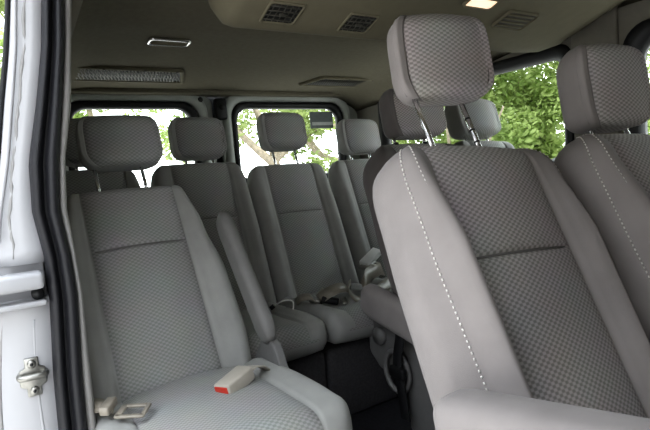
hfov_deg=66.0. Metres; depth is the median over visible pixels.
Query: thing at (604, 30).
trim
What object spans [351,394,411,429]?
floor
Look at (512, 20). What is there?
roof slot
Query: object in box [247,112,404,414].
passenger seat
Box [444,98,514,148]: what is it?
passenger seat
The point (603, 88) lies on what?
passenger seat
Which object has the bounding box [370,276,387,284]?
seat cushion
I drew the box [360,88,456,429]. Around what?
passenger seat
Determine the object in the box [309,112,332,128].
window sticker
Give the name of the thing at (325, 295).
belt
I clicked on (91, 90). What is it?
trim
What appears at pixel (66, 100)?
trim
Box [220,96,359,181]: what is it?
door
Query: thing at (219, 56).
ceiling
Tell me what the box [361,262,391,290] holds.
belt
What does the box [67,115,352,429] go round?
passenger seat
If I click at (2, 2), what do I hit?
tree
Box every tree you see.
[0,0,4,76]
[0,27,170,152]
[157,109,337,172]
[392,49,649,158]
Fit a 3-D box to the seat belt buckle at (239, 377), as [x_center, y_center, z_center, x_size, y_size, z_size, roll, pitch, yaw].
[-0.214,0.434,1.354,0.058,0.059,0.198,-1,6,32]
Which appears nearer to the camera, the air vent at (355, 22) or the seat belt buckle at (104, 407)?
the seat belt buckle at (104, 407)
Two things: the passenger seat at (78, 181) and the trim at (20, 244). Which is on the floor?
the passenger seat at (78, 181)
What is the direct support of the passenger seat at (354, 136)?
on the floor
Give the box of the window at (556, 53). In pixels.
[377,44,574,161]
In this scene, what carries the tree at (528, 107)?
on the ground
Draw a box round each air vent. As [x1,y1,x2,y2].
[259,0,305,25]
[336,12,379,34]
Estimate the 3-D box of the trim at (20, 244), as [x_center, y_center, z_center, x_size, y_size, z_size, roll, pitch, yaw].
[-0.702,-0.260,1.154,0.223,0.735,0.123,-8,6,-32]
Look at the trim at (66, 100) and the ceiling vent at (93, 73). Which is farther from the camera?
the ceiling vent at (93, 73)
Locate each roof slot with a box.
[146,36,190,46]
[491,9,538,31]
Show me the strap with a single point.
(396, 370)
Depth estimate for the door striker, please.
1.12 m
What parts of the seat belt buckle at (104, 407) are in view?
frame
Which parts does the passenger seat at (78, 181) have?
backrest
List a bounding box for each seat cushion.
[95,358,352,429]
[240,302,327,361]
[281,283,392,343]
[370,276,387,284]
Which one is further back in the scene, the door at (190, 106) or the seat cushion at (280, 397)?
the door at (190, 106)
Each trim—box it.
[0,0,9,148]
[0,0,43,266]
[0,262,47,312]
[0,292,57,429]
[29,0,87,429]
[59,0,95,429]
[71,87,340,97]
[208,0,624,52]
[208,98,222,161]
[571,6,620,138]
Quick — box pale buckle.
[358,247,380,269]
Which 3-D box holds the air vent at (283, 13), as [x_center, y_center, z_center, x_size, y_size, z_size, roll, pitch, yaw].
[-0.122,-0.573,1.423,0.115,0.038,0.094,-8,6,-32]
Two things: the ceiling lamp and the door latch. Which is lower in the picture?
the door latch
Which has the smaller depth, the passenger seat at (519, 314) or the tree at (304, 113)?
the passenger seat at (519, 314)
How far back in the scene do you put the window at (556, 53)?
2.45 m
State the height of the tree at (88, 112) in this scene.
4.666 m
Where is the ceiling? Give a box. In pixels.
[71,0,641,110]
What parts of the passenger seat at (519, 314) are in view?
headrest post, headrest post, backrest, armrest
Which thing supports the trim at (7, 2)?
attached to the wall at (76, 5)
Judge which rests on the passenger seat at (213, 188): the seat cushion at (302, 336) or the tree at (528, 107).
the seat cushion at (302, 336)
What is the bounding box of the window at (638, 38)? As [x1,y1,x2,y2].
[623,19,649,133]
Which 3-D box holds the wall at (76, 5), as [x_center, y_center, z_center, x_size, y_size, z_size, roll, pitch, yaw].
[-1.062,0.104,1.943,0.280,1.580,1.690,-8,6,-32]
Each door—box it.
[66,94,216,170]
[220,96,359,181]
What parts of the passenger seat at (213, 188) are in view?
backrest, wire handle, seat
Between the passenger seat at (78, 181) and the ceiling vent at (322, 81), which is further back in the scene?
the ceiling vent at (322, 81)
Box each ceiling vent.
[72,66,183,83]
[299,76,373,87]
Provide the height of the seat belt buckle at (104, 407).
0.061 m
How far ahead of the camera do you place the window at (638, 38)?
2.03 m
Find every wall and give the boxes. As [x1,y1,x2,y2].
[43,0,82,291]
[356,0,649,158]
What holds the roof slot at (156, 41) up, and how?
attached to the ceiling
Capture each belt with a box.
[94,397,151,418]
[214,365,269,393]
[294,279,360,305]
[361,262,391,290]
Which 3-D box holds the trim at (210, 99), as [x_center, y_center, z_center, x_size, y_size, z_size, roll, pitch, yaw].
[-0.652,-0.008,3.198,0.120,1.460,0.020,-8,6,-32]
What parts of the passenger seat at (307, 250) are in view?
headrest post, backrest, seat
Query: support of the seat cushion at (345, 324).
on the passenger seat at (307, 250)
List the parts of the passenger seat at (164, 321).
headrest post, headrest post, backrest, armrest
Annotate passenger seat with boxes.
[65,118,139,197]
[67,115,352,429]
[151,117,327,387]
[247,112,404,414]
[328,119,387,284]
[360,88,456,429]
[373,14,649,429]
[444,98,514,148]
[554,44,649,342]
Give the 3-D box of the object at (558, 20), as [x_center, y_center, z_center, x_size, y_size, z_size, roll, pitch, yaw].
[0.518,-0.746,1.554,1.620,0.270,0.820,-8,6,-32]
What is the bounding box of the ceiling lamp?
[462,0,499,10]
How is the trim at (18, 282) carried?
attached to the wall at (76, 5)
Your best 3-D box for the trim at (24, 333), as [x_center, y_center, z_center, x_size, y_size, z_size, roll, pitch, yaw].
[-0.716,0.560,1.173,0.237,0.735,0.130,-8,6,-32]
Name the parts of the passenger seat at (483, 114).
backrest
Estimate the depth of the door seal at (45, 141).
1.12 m
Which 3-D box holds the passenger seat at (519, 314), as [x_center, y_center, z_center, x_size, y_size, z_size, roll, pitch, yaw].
[0.428,0.217,0.782,0.550,1.305,0.990,-8,6,-32]
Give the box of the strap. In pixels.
[390,334,409,421]
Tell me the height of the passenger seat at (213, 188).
1.270 m
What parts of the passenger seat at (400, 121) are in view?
armrest, release lever, backrest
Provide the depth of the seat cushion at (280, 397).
1.21 m
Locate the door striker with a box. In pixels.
[16,356,48,396]
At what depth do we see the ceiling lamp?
1.64 m
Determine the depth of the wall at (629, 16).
2.07 m

